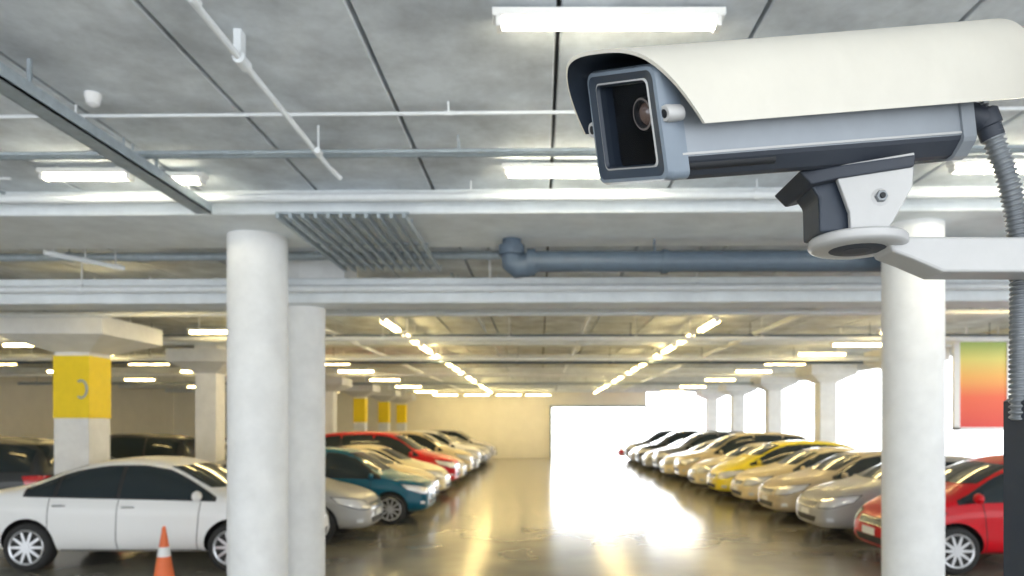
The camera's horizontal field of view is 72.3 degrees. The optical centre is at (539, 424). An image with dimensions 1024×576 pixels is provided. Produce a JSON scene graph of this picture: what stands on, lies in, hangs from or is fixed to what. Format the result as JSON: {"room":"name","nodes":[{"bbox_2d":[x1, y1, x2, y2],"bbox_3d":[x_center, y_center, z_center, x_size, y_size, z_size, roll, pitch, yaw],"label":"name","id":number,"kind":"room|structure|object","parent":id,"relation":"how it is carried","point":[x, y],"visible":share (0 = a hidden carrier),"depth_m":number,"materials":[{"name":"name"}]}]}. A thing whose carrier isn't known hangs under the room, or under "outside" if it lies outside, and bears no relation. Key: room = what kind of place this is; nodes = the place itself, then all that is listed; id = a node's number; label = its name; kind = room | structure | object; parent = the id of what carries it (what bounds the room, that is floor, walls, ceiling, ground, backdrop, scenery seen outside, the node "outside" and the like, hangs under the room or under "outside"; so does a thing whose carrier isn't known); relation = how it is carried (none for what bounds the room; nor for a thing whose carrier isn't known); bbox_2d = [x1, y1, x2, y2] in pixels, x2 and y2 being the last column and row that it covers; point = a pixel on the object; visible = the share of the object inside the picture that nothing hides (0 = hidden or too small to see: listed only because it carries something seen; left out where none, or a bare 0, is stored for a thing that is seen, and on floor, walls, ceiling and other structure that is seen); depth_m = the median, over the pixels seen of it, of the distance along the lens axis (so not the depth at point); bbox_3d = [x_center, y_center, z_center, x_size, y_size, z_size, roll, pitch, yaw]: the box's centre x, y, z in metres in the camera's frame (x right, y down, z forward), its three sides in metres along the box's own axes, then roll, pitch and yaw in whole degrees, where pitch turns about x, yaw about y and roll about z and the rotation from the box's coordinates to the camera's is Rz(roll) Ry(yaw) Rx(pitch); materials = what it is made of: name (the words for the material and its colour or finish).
{"room":"indoor parking garage","nodes":[
{"label":"indoor parking garage","id":0,"kind":"room"},
{"bbox_2d":[0,377,172,438],"bbox_3d":[-22.150,-0.100,19.500,0.300,4.200,47.000,0,0,0],"label":"wall","id":1,"kind":"structure","parent":0,"point":[25,410],"depth_m":31.46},
{"bbox_2d":[173,392,646,457],"bbox_3d":[-7.800,-0.100,42.150,28.400,4.200,0.300,0,0,0],"label":"wall","id":2,"kind":"structure","parent":0,"point":[516,426],"depth_m":42.00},
{"bbox_2d":[550,405,646,457],"bbox_3d":[3.500,0.410,41.925,5.840,3.180,0.150,0,0,0],"label":"trim","id":3,"kind":"structure","parent":2,"relation":"attached to","point":[551,406],"depth_m":41.85,"materials":[{"name":"metal"}]},
{"bbox_2d":[0,347,863,363],"bbox_3d":[-5.750,-1.943,19.500,32.300,0.511,0.125,0,0,0],"label":"ceiling pipe","id":4,"kind":"object","parent":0,"point":[1,362],"depth_m":19.45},
{"bbox_2d":[0,448,1002,575],"bbox_3d":[-2.400,2.100,28.000,39.200,0.200,64.000,0,0,0],"label":"floor","id":5,"kind":"structure","parent":0,"point":[575,511],"depth_m":12.56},
{"bbox_2d":[0,437,53,489],"bbox_3d":[-11.549,1.115,13.900,4.473,1.769,2.056,0,0,0],"label":"suv","id":6,"kind":"object","parent":5,"relation":"on","point":[23,460],"visible":0.22,"depth_m":13.20,"materials":[{"name":"paint"}]},
{"bbox_2d":[0,317,162,474],"bbox_3d":[-8.100,-0.100,12.400,1.840,4.200,1.840,0,0,0],"label":"column","id":7,"kind":"structure","parent":5,"relation":"on","point":[82,347],"depth_m":12.09,"materials":[{"name":"paint"}]},
{"bbox_2d":[110,433,194,458],"bbox_3d":[-11.649,1.115,19.400,4.473,1.769,2.056,0,0,1],"label":"suv","id":8,"kind":"object","parent":5,"relation":"on","point":[129,445],"visible":0.14,"depth_m":18.68,"materials":[{"name":"paint"}]},
{"bbox_2d":[0,456,328,571],"bbox_3d":[-5.604,1.232,10.380,4.686,1.535,2.065,0,0,0],"label":"sedan","id":9,"kind":"object","parent":5,"relation":"on","point":[124,504],"visible":0.62,"depth_m":9.52,"materials":[{"name":"paint"}]},
{"bbox_2d":[154,526,174,575],"bbox_3d":[-4.700,1.633,8.750,0.380,0.735,0.380,0,0,0],"label":"traffic cone","id":10,"kind":"object","parent":5,"relation":"on","point":[164,566],"visible":1,"depth_m":8.70,"materials":[{"name":"orange plastic"}]},
{"bbox_2d":[165,345,226,461],"bbox_3d":[-8.100,-0.100,17.200,1.440,4.200,1.440,0,0,0],"label":"column","id":11,"kind":"structure","parent":5,"relation":"on","point":[208,363],"depth_m":16.95,"materials":[{"name":"paint"}]},
{"bbox_2d":[227,230,287,575],"bbox_3d":[-2.970,0.013,7.370,0.600,3.975,0.600,0,0,0],"label":"column","id":12,"kind":"structure","parent":5,"relation":"on","point":[257,261],"depth_m":7.12,"materials":[{"name":"paint"}]},
{"bbox_2d":[213,460,382,541],"bbox_3d":[-5.036,1.295,12.550,4.305,1.410,1.897,0,0,0],"label":"sedan","id":13,"kind":"object","parent":5,"relation":"on","point":[348,506],"visible":0.27,"depth_m":11.89,"materials":[{"name":"paint"}]},
{"bbox_2d":[288,260,356,575],"bbox_3d":[-2.925,-0.100,9.250,0.850,4.200,0.600,0,0,0],"label":"column","id":14,"kind":"structure","parent":5,"relation":"on","point":[306,324],"depth_m":9.03,"materials":[{"name":"paint"}]},
{"bbox_2d":[325,367,351,433],"bbox_3d":[-8.100,-0.100,26.800,1.440,4.200,1.440,0,0,0],"label":"column","id":15,"kind":"structure","parent":5,"relation":"on","point":[333,385],"depth_m":26.55,"materials":[{"name":"paint"}]},
{"bbox_2d":[341,377,379,431],"bbox_3d":[-8.100,-0.100,31.600,1.440,4.200,1.440,0,0,0],"label":"column","id":16,"kind":"structure","parent":5,"relation":"on","point":[360,393],"depth_m":31.34,"materials":[{"name":"paint"}]},
{"bbox_2d":[325,447,435,524],"bbox_3d":[-4.183,1.230,14.750,3.891,1.539,1.789,0,0,1],"label":"car","id":17,"kind":"object","parent":5,"relation":"on","point":[402,494],"visible":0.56,"depth_m":14.06,"materials":[{"name":"paint"}]},
{"bbox_2d":[370,385,400,431],"bbox_3d":[-8.100,-0.100,36.400,1.440,4.200,1.440,0,0,0],"label":"column","id":18,"kind":"structure","parent":5,"relation":"on","point":[386,394],"depth_m":36.14,"materials":[{"name":"paint"}]},
{"bbox_2d":[344,447,438,495],"bbox_3d":[-4.725,1.265,17.000,4.484,1.469,1.976,0,0,0],"label":"sedan","id":19,"kind":"object","parent":5,"relation":"on","point":[399,467],"visible":0.12,"depth_m":16.86,"materials":[{"name":"paint"}]},
{"bbox_2d":[325,431,459,480],"bbox_3d":[-4.766,1.098,21.600,4.562,1.804,2.097,0,0,1],"label":"suv","id":20,"kind":"object","parent":5,"relation":"on","point":[400,443],"visible":0.39,"depth_m":20.89,"materials":[{"name":"paint"}]},
{"bbox_2d":[341,444,450,490],"bbox_3d":[-4.725,1.265,19.200,4.484,1.469,1.976,0,0,1],"label":"sedan","id":21,"kind":"object","parent":5,"relation":"on","point":[443,476],"visible":0.3,"depth_m":18.68,"materials":[{"name":"paint"}]},
{"bbox_2d":[392,388,415,430],"bbox_3d":[-8.100,-0.100,41.000,1.440,4.200,1.440,0,0,0],"label":"column","id":22,"kind":"structure","parent":5,"relation":"on","point":[401,406],"depth_m":40.74,"materials":[{"name":"paint"}]},
{"bbox_2d":[385,431,473,470],"bbox_3d":[-4.721,1.115,26.300,4.473,1.769,2.056,0,0,-1],"label":"suv","id":23,"kind":"object","parent":5,"relation":"on","point":[426,440],"visible":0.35,"depth_m":25.61,"materials":[{"name":"paint"}]},
{"bbox_2d":[417,443,466,476],"bbox_3d":[-4.775,1.265,24.000,4.484,1.469,1.976,0,0,0],"label":"sedan","id":24,"kind":"object","parent":5,"relation":"on","point":[463,469],"visible":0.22,"depth_m":23.80,"materials":[{"name":"paint"}]},
{"bbox_2d":[406,430,481,461],"bbox_3d":[-4.821,1.115,30.900,4.473,1.769,2.056,0,0,0],"label":"suv","id":25,"kind":"object","parent":5,"relation":"on","point":[439,436],"visible":0.27,"depth_m":30.25,"materials":[{"name":"paint"}]},
{"bbox_2d":[438,440,479,468],"bbox_3d":[-4.725,1.265,28.600,4.484,1.469,1.976,0,0,-1],"label":"sedan","id":26,"kind":"object","parent":5,"relation":"on","point":[476,459],"visible":0.18,"depth_m":28.30,"materials":[{"name":"paint"}]},
{"bbox_2d":[429,429,493,455],"bbox_3d":[-4.721,1.115,37.800,4.473,1.769,2.056,0,0,0],"label":"suv","id":27,"kind":"object","parent":5,"relation":"on","point":[448,432],"visible":0.26,"depth_m":37.12,"materials":[{"name":"paint"}]},
{"bbox_2d":[449,436,490,459],"bbox_3d":[-4.725,1.265,35.500,4.484,1.469,1.976,0,0,0],"label":"sedan","id":28,"kind":"object","parent":5,"relation":"on","point":[488,452],"visible":0.2,"depth_m":34.99,"materials":[{"name":"paint"}]},
{"bbox_2d":[452,438,487,462],"bbox_3d":[-4.725,1.265,33.200,4.484,1.469,1.976,0,0,0],"label":"sedan","id":29,"kind":"object","parent":5,"relation":"on","point":[484,454],"visible":0.09,"depth_m":32.78,"materials":[{"name":"paint"}]},
{"bbox_2d":[617,436,647,458],"bbox_3d":[6.625,1.265,39.700,4.484,1.469,1.976,0,0,0],"label":"sedan","id":30,"kind":"object","parent":5,"relation":"on","point":[620,450],"visible":0.2,"depth_m":39.23,"materials":[{"name":"paint"}]},
{"bbox_2d":[629,437,663,462],"bbox_3d":[6.725,1.265,35.100,4.484,1.469,1.976,0,0,-1],"label":"sedan","id":31,"kind":"object","parent":5,"relation":"on","point":[632,452],"visible":0.16,"depth_m":34.80,"materials":[{"name":"paint"}]},
{"bbox_2d":[623,429,684,462],"bbox_3d":[6.721,1.115,37.400,4.473,1.769,2.056,0,0,1],"label":"suv","id":32,"kind":"object","parent":5,"relation":"on","point":[657,435],"visible":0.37,"depth_m":36.73,"materials":[{"name":"paint"}]},
{"bbox_2d":[642,438,686,469],"bbox_3d":[6.725,1.265,30.500,4.484,1.469,1.976,0,0,0],"label":"sedan","id":33,"kind":"object","parent":5,"relation":"on","point":[647,458],"visible":0.23,"depth_m":30.09,"materials":[{"name":"paint"}]},
{"bbox_2d":[635,430,711,468],"bbox_3d":[6.721,1.115,32.800,4.473,1.769,2.056,0,0,-1],"label":"suv","id":34,"kind":"object","parent":5,"relation":"on","point":[672,437],"visible":0.3,"depth_m":32.13,"materials":[{"name":"paint"}]},
{"bbox_2d":[660,440,715,480],"bbox_3d":[6.725,1.265,25.900,4.484,1.469,1.976,0,0,0],"label":"sedan","id":35,"kind":"object","parent":5,"relation":"on","point":[667,463],"visible":0.25,"depth_m":25.45,"materials":[{"name":"paint"}]},
{"bbox_2d":[653,431,743,474],"bbox_3d":[6.821,1.115,28.200,4.473,1.769,2.056,0,0,0],"label":"suv","id":36,"kind":"object","parent":5,"relation":"on","point":[694,440],"visible":0.28,"depth_m":27.54,"materials":[{"name":"paint"}]},
{"bbox_2d":[695,388,726,430],"bbox_3d":[9.700,-0.100,39.600,1.500,4.200,1.500,0,0,0],"label":"column","id":37,"kind":"structure","parent":5,"relation":"on","point":[711,396],"depth_m":39.32,"materials":[{"name":"paint"}]},
{"bbox_2d":[688,442,770,492],"bbox_3d":[6.825,1.265,21.300,4.484,1.469,1.976,0,0,-1],"label":"sedan","id":38,"kind":"object","parent":5,"relation":"on","point":[698,472],"visible":0.22,"depth_m":20.83,"materials":[{"name":"paint"}]},
{"bbox_2d":[718,385,756,431],"bbox_3d":[9.700,-0.100,34.400,1.500,4.200,1.500,0,0,0],"label":"column","id":39,"kind":"structure","parent":5,"relation":"on","point":[737,393],"depth_m":34.12,"materials":[{"name":"paint"}]},
{"bbox_2d":[674,432,807,485],"bbox_3d":[6.821,1.115,23.600,4.473,1.769,2.056,0,0,1],"label":"suv","id":40,"kind":"object","parent":5,"relation":"on","point":[682,463],"visible":0.4,"depth_m":22.92,"materials":[{"name":"paint"}]},
{"bbox_2d":[750,377,797,432],"bbox_3d":[9.700,-0.100,29.100,1.500,4.200,1.500,0,0,0],"label":"column","id":41,"kind":"structure","parent":5,"relation":"on","point":[772,387],"depth_m":28.82,"materials":[{"name":"paint"}]},
{"bbox_2d":[707,440,855,501],"bbox_3d":[6.668,1.205,19.100,4.069,1.589,2.055,0,0,-1],"label":"hatchback","id":42,"kind":"object","parent":5,"relation":"on","point":[719,478],"visible":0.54,"depth_m":18.48,"materials":[{"name":"paint"}]},
{"bbox_2d":[731,447,858,503],"bbox_3d":[6.975,1.265,17.000,4.484,1.469,1.976,0,0,-1],"label":"sedan","id":43,"kind":"object","parent":5,"relation":"on","point":[745,484],"visible":0.31,"depth_m":16.45,"materials":[{"name":"paint"}]},
{"bbox_2d":[758,450,880,514],"bbox_3d":[6.975,1.265,14.800,4.484,1.469,1.976,0,0,-1],"label":"sedan","id":44,"kind":"object","parent":5,"relation":"on","point":[780,492],"visible":0.38,"depth_m":14.22,"materials":[{"name":"paint"}]},
{"bbox_2d":[795,364,856,442],"bbox_3d":[9.700,-0.100,23.800,1.500,4.200,1.500,0,0,0],"label":"column","id":45,"kind":"structure","parent":5,"relation":"on","point":[825,377],"depth_m":23.52,"materials":[{"name":"paint"}]},
{"bbox_2d":[796,455,973,530],"bbox_3d":[6.975,1.265,12.500,4.484,1.469,1.976,0,0,0],"label":"sedan","id":46,"kind":"object","parent":5,"relation":"on","point":[834,505],"visible":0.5,"depth_m":11.97,"materials":[{"name":"paint"}]},
{"bbox_2d":[864,347,949,369],"bbox_3d":[9.700,-0.100,18.600,1.500,4.200,1.500,0,0,0],"label":"column","id":47,"kind":"structure","parent":5,"relation":"on","point":[875,353],"depth_m":18.73,"materials":[{"name":"paint"}]},
{"bbox_2d":[881,218,944,575],"bbox_3d":[3.700,0.013,6.950,0.560,3.975,0.560,0,0,0],"label":"column","id":48,"kind":"structure","parent":5,"relation":"on","point":[912,307],"depth_m":6.72,"materials":[{"name":"paint"}]},
{"bbox_2d":[854,455,1002,574],"bbox_3d":[6.778,1.213,10.150,4.030,1.574,2.035,0,0,1],"label":"car","id":49,"kind":"object","parent":5,"relation":"on","point":[973,487],"visible":0.52,"depth_m":9.37,"materials":[{"name":"paint"}]},
{"bbox_2d":[1003,398,1023,575],"bbox_3d":[0.894,0.440,1.100,0.252,3.120,0.240,0,0,0],"label":"pole","id":50,"kind":"object","parent":5,"relation":"on","point":[1013,430],"visible":1,"depth_m":1.14,"materials":[{"name":"metal"}]},
{"bbox_2d":[566,18,1023,419],"bbox_3d":[0.437,-0.352,1.053,0.803,0.689,0.275,0,0,-24],"label":"security camera","id":51,"kind":"object","parent":50,"relation":"attached to","point":[854,112],"visible":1,"depth_m":1.02,"materials":[{"name":"white metal"}]},
{"bbox_2d":[0,308,1009,317],"bbox_3d":[-5.750,-1.974,11.404,32.301,0.449,0.661,0,0,0],"label":"ceiling beam","id":52,"kind":"structure","parent":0,"point":[186,314],"depth_m":11.27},
{"bbox_2d":[0,276,1010,309],"bbox_3d":[-5.700,-1.700,9.153,32.614,0.320,0.500,0,0,1],"label":"ceiling beam","id":53,"kind":"structure","parent":0,"point":[843,298],"depth_m":8.85,"materials":[{"name":"paint"}]},
{"bbox_2d":[0,0,1023,366],"bbox_3d":[-5.500,-2.350,19.500,35.400,0.300,47.000,0,0,0],"label":"ceiling","id":54,"kind":"structure","parent":0,"point":[142,56],"depth_m":4.78,"materials":[{"name":"concrete"}]},
{"bbox_2d":[0,341,33,346],"bbox_3d":[-11.500,-1.984,15.800,1.280,0.429,0.100,0,0,0],"label":"fluorescent light","id":55,"kind":"object","parent":54,"relation":"hanging from","point":[5,344],"visible":0.44,"depth_m":15.77,"materials":[{"name":"white"}]},
{"bbox_2d":[43,249,124,270],"bbox_3d":[-5.325,-2.033,8.200,0.594,0.332,0.641,0,0,0],"label":"ceiling pipe","id":56,"kind":"object","parent":54,"relation":"attached to","point":[51,253],"depth_m":8.17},
{"bbox_2d":[36,166,133,181],"bbox_3d":[-3.850,-2.139,5.950,0.800,0.121,0.100,0,0,0],"label":"fluorescent light","id":57,"kind":"object","parent":54,"relation":"hanging from","point":[57,173],"visible":0.92,"depth_m":5.93,"materials":[{"name":"white"}]},
{"bbox_2d":[84,90,101,107],"bbox_3d":[-2.970,-2.155,4.650,0.100,0.090,0.100,0,0,0],"label":"smoke detector","id":58,"kind":"object","parent":54,"relation":"attached to","point":[93,99],"visible":1,"depth_m":4.62,"materials":[{"name":"white plastic"}]},
{"bbox_2d":[0,59,211,213],"bbox_3d":[-3.070,-2.064,3.700,0.140,0.269,5.400,0,0,0],"label":"cable tray","id":59,"kind":"object","parent":54,"relation":"attached to","point":[15,87],"visible":0.95,"depth_m":4.73,"materials":[{"name":"metal"}]},
{"bbox_2d":[123,377,156,380],"bbox_3d":[-16.000,-1.984,28.000,1.280,0.429,0.100,0,0,0],"label":"fluorescent light","id":60,"kind":"object","parent":54,"relation":"hanging from","point":[129,378],"visible":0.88,"depth_m":27.98,"materials":[{"name":"white"}]},
{"bbox_2d":[165,170,208,185],"bbox_3d":[-3.100,-2.139,6.050,0.430,0.121,0.100,0,0,0],"label":"fluorescent light","id":61,"kind":"object","parent":54,"relation":"hanging from","point":[185,178],"visible":0.59,"depth_m":6.03,"materials":[{"name":"white"}]},
{"bbox_2d":[187,317,226,333],"bbox_3d":[-6.200,-1.984,13.600,1.280,0.429,0.100,0,0,0],"label":"fluorescent light","id":62,"kind":"object","parent":54,"relation":"hanging from","point":[199,330],"visible":0.53,"depth_m":13.56,"materials":[{"name":"white"}]},
{"bbox_2d":[232,28,251,71],"bbox_3d":[-1.680,-2.108,3.945,0.068,0.182,0.130,0,0,0],"label":"coupling","id":63,"kind":"object","parent":54,"relation":"attached to","point":[239,38],"visible":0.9,"depth_m":3.90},
{"bbox_2d":[187,0,341,179],"bbox_3d":[-1.651,-2.090,3.345,0.096,0.217,4.690,0,0,0],"label":"ceiling pipe","id":64,"kind":"object","parent":54,"relation":"attached to","point":[196,4],"depth_m":4.26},
{"bbox_2d":[214,278,463,391],"bbox_3d":[-4.400,-2.043,24.750,0.125,0.311,30.500,0,0,0],"label":"ceiling pipe","id":65,"kind":"object","parent":54,"relation":"hanging from","point":[331,332],"depth_m":18.65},
{"bbox_2d":[337,364,374,372],"bbox_3d":[-6.200,-1.984,23.600,1.280,0.429,0.100,0,0,0],"label":"fluorescent light","id":66,"kind":"object","parent":54,"relation":"hanging from","point":[343,370],"visible":0.91,"depth_m":23.57,"materials":[{"name":"white"}]},
{"bbox_2d":[275,212,441,271],"bbox_3d":[-1.810,-1.925,7.475,1.220,0.090,2.250,0,0,0],"label":"ceiling pipes","id":67,"kind":"object","parent":54,"relation":"attached to","point":[278,215],"depth_m":7.16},
{"bbox_2d":[369,377,400,380],"bbox_3d":[-6.200,-1.984,28.000,1.280,0.429,0.100,0,0,0],"label":"fluorescent light","id":68,"kind":"object","parent":54,"relation":"hanging from","point":[374,378],"visible":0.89,"depth_m":27.98,"materials":[{"name":"white"}]},
{"bbox_2d":[18,382,753,384],"bbox_3d":[-5.750,-1.937,29.400,32.300,0.524,0.150,0,0,0],"label":"ceiling pipe","id":69,"kind":"object","parent":54,"relation":"attached to","point":[19,383],"depth_m":29.35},
{"bbox_2d":[380,316,400,331],"bbox_3d":[-2.750,-1.996,12.900,0.116,0.407,1.330,0,0,0],"label":"fluorescent light","id":70,"kind":"object","parent":54,"relation":"hanging from","point":[384,320],"visible":0.95,"depth_m":12.73,"materials":[{"name":"white"}]},
{"bbox_2d":[0,367,796,372],"bbox_3d":[-5.700,-2.065,26.925,32.600,0.270,0.450,0,0,0],"label":"ceiling beam","id":71,"kind":"structure","parent":54,"relation":"attached to","point":[2,369],"depth_m":26.70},
{"bbox_2d":[0,364,796,376],"bbox_3d":[-5.750,-1.937,24.400,32.300,0.524,0.150,0,0,0],"label":"ceiling pipe","id":72,"kind":"object","parent":54,"relation":"attached to","point":[7,374],"depth_m":24.36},
{"bbox_2d":[0,246,807,261],"bbox_3d":[-5.750,-2.093,8.553,32.302,0.212,0.681,0,0,0],"label":"ceiling pipe","id":73,"kind":"object","parent":54,"relation":"attached to","point":[488,255],"depth_m":8.48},
{"bbox_2d":[402,319,418,343],"bbox_3d":[-2.750,-1.996,14.900,0.116,0.407,1.330,0,0,0],"label":"fluorescent light","id":74,"kind":"object","parent":54,"relation":"hanging from","point":[406,333],"visible":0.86,"depth_m":14.46,"materials":[{"name":"white"}]},
{"bbox_2d":[118,385,717,387],"bbox_3d":[-5.700,-2.065,36.725,32.600,0.270,0.450,0,0,0],"label":"ceiling beam","id":75,"kind":"structure","parent":54,"relation":"attached to","point":[119,386],"depth_m":36.50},
{"bbox_2d":[419,343,431,352],"bbox_3d":[-2.750,-1.996,16.900,0.116,0.407,1.330,0,0,0],"label":"fluorescent light","id":76,"kind":"object","parent":54,"relation":"hanging from","point":[423,346],"visible":0.94,"depth_m":16.62,"materials":[{"name":"white"}]},
{"bbox_2d":[0,354,863,356],"bbox_3d":[-5.700,-2.065,22.025,32.600,0.270,0.450,0,0,0],"label":"ceiling beam","id":77,"kind":"structure","parent":54,"relation":"attached to","point":[1,355],"depth_m":21.80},
{"bbox_2d":[111,377,752,381],"bbox_3d":[-5.700,-2.065,31.825,32.600,0.270,0.450,0,0,0],"label":"ceiling beam","id":78,"kind":"structure","parent":54,"relation":"attached to","point":[113,379],"depth_m":31.60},
{"bbox_2d":[165,388,704,391],"bbox_3d":[-5.700,-2.065,41.225,32.600,0.270,0.450,0,0,0],"label":"ceiling beam","id":79,"kind":"structure","parent":54,"relation":"attached to","point":[166,389],"depth_m":41.00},
{"bbox_2d":[0,347,879,361],"bbox_3d":[-5.750,-1.937,18.500,32.300,0.524,0.150,0,0,0],"label":"ceiling pipe","id":80,"kind":"object","parent":54,"relation":"attached to","point":[31,358],"depth_m":18.45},
{"bbox_2d":[0,341,951,346],"bbox_3d":[-5.700,-2.065,17.125,32.600,0.270,0.450,0,0,0],"label":"ceiling beam","id":81,"kind":"structure","parent":54,"relation":"attached to","point":[165,343],"depth_m":16.90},
{"bbox_2d":[464,390,489,395],"bbox_3d":[-3.600,-1.938,39.900,1.480,0.521,0.104,0,0,0],"label":"fluorescent light","id":82,"kind":"object","parent":54,"relation":"hanging from","point":[485,394],"visible":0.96,"depth_m":39.87,"materials":[{"name":"white"}]},
{"bbox_2d":[450,272,518,388],"bbox_3d":[-1.200,-2.112,24.750,0.050,0.174,30.500,0,0,0],"label":"ceiling pipe","id":83,"kind":"object","parent":54,"relation":"hanging from","point":[452,275],"depth_m":14.82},
{"bbox_2d":[0,307,1008,310],"bbox_3d":[-5.750,-2.056,11.704,32.301,0.286,0.641,0,0,0],"label":"ceiling pipe","id":84,"kind":"object","parent":54,"relation":"hanging from","point":[987,307],"depth_m":11.64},
{"bbox_2d":[0,308,1009,315],"bbox_3d":[-5.700,-2.065,12.225,32.600,0.270,0.450,0,0,0],"label":"ceiling beam","id":85,"kind":"structure","parent":54,"relation":"attached to","point":[754,308],"depth_m":12.00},
{"bbox_2d":[0,317,1009,341],"bbox_3d":[-5.750,-1.943,14.200,32.300,0.511,0.125,0,0,0],"label":"ceiling pipe","id":86,"kind":"object","parent":54,"relation":"attached to","point":[509,338],"depth_m":14.16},
{"bbox_2d":[0,247,1010,293],"bbox_3d":[-5.750,-1.921,8.784,32.302,0.555,0.671,0,0,0],"label":"ceiling pipe","id":87,"kind":"object","parent":54,"relation":"attached to","point":[696,287],"depth_m":8.65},
{"bbox_2d":[0,186,1023,248],"bbox_3d":[-5.700,-2.085,7.228,32.600,0.230,1.836,0,0,0],"label":"ceiling beam","id":88,"kind":"structure","parent":54,"relation":"attached to","point":[745,222],"depth_m":6.74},
{"bbox_2d":[0,101,1023,118],"bbox_3d":[-5.750,-2.151,4.854,32.300,0.095,0.607,0,0,0],"label":"ceiling pipe","id":89,"kind":"object","parent":54,"relation":"attached to","point":[541,112],"depth_m":4.77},
{"bbox_2d":[0,135,1023,155],"bbox_3d":[-5.750,-2.130,5.404,32.301,0.139,0.613,0,0,0],"label":"ceiling pipe","id":90,"kind":"object","parent":54,"relation":"attached to","point":[457,150],"depth_m":5.32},
{"bbox_2d":[502,162,598,177],"bbox_3d":[0.350,-2.139,5.850,1.330,0.121,0.104,0,0,0],"label":"fluorescent light","id":91,"kind":"object","parent":54,"relation":"hanging from","point":[511,170],"visible":0.52,"depth_m":5.80,"materials":[{"name":"white"}]},
{"bbox_2d":[555,274,601,390],"bbox_3d":[0.900,-2.071,24.750,0.075,0.256,30.500,0,0,0],"label":"ceiling pipe","id":92,"kind":"object","parent":54,"relation":"hanging from","point":[588,318],"depth_m":16.42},
{"bbox_2d":[163,322,1009,335],"bbox_3d":[-5.750,-2.024,15.000,32.300,0.349,0.100,0,0,0],"label":"ceiling pipe","id":93,"kind":"object","parent":54,"relation":"hanging from","point":[391,334],"depth_m":15.00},
{"bbox_2d":[492,7,725,33],"bbox_3d":[0.360,-2.143,3.700,1.220,0.111,0.100,0,0,0],"label":"fluorescent light","id":94,"kind":"object","parent":54,"relation":"hanging from","point":[504,18],"visible":1,"depth_m":3.68,"materials":[{"name":"white"}]},
{"bbox_2d":[662,331,675,352],"bbox_3d":[3.100,-1.996,16.900,0.116,0.407,1.330,0,0,0],"label":"fluorescent light","id":95,"kind":"object","parent":54,"relation":"hanging from","point":[671,346],"visible":0.93,"depth_m":16.61,"materials":[{"name":"white"}]},
{"bbox_2d":[677,319,694,343],"bbox_3d":[3.100,-1.996,14.900,0.116,0.407,1.330,0,0,0],"label":"fluorescent light","id":96,"kind":"object","parent":54,"relation":"hanging from","point":[690,333],"visible":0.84,"depth_m":14.46,"materials":[{"name":"white"}]},
{"bbox_2d":[499,237,880,278],"bbox_3d":[2.381,-1.762,7.420,5.638,0.414,0.290,0,0,0],"label":"drain pipe","id":97,"kind":"object","parent":54,"relation":"attached to","point":[518,263],"visible":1,"depth_m":7.32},
{"bbox_2d":[697,316,719,331],"bbox_3d":[3.100,-1.996,12.900,0.116,0.407,1.330,0,0,0],"label":"fluorescent light","id":98,"kind":"object","parent":54,"relation":"hanging from","point":[715,320],"visible":0.95,"depth_m":12.74,"materials":[{"name":"white"}]},
{"bbox_2d":[704,377,735,380],"bbox_3d":[7.200,-1.984,28.000,1.280,0.429,0.100,0,0,0],"label":"fluorescent light","id":99,"kind":"object","parent":54,"relation":"hanging from","point":[709,378],"visible":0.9,"depth_m":27.98,"materials":[{"name":"white"}]},
{"bbox_2d":[620,274,854,391],"bbox_3d":[4.600,-2.043,24.750,0.125,0.311,30.500,0,0,0],"label":"ceiling pipe","id":100,"kind":"object","parent":54,"relation":"hanging from","point":[791,318],"depth_m":15.02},
{"bbox_2d":[734,369,772,372],"bbox_3d":[7.200,-1.984,23.600,1.280,0.429,0.100,0,0,0],"label":"fluorescent light","id":101,"kind":"object","parent":54,"relation":"hanging from","point":[735,370],"visible":0.93,"depth_m":23.55,"materials":[{"name":"white"}]},
{"bbox_2d":[796,347,846,355],"bbox_3d":[7.200,-1.984,17.900,1.280,0.429,0.100,0,0,0],"label":"fluorescent light","id":102,"kind":"object","parent":54,"relation":"hanging from","point":[799,353],"visible":0.9,"depth_m":17.87,"materials":[{"name":"white"}]},
{"bbox_2d":[830,328,880,346],"bbox_3d":[7.200,-1.984,15.800,1.280,0.429,0.100,0,0,0],"label":"fluorescent light","id":103,"kind":"object","parent":54,"relation":"hanging from","point":[834,344],"visible":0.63,"depth_m":15.77,"materials":[{"name":"white"}]},
{"bbox_2d":[952,326,1010,429],"bbox_3d":[9.850,-1.040,15.620,1.260,2.319,0.080,0,0,0],"label":"banner","id":104,"kind":"object","parent":54,"relation":"hanging from","point":[980,369],"visible":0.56,"depth_m":15.60,"materials":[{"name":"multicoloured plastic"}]},
{"bbox_2d":[960,342,1006,426],"bbox_3d":[9.875,-0.900,15.620,1.050,1.900,0.040,0,0,0],"label":"print","id":105,"kind":"object","parent":104,"relation":"attached to","point":[983,365],"depth_m":15.60},
{"bbox_2d":[946,157,1023,173],"bbox_3d":[4.000,-2.139,5.750,1.280,0.121,0.104,0,0,0],"label":"fluorescent light","id":106,"kind":"object","parent":54,"relation":"hanging from","point":[966,165],"visible":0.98,"depth_m":5.71,"materials":[{"name":"white"}]},
{"bbox_2d":[0,141,1023,160],"bbox_3d":[-5.750,-2.136,5.523,32.301,0.127,0.625,0,0,0],"label":"ceiling pipe","id":107,"kind":"object","parent":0,"point":[974,151],"depth_m":5.43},
{"bbox_2d":[0,179,1023,203],"bbox_3d":[-5.750,-2.104,6.404,32.301,0.189,0.661,0,0,0],"label":"ceiling beam","id":108,"kind":"structure","parent":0,"point":[756,194],"depth_m":6.28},
{"bbox_2d":[757,328,1009,388],"bbox_3d":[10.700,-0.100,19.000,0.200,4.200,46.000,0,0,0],"label":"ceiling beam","id":109,"kind":"structure","parent":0,"point":[860,367],"depth_m":22.31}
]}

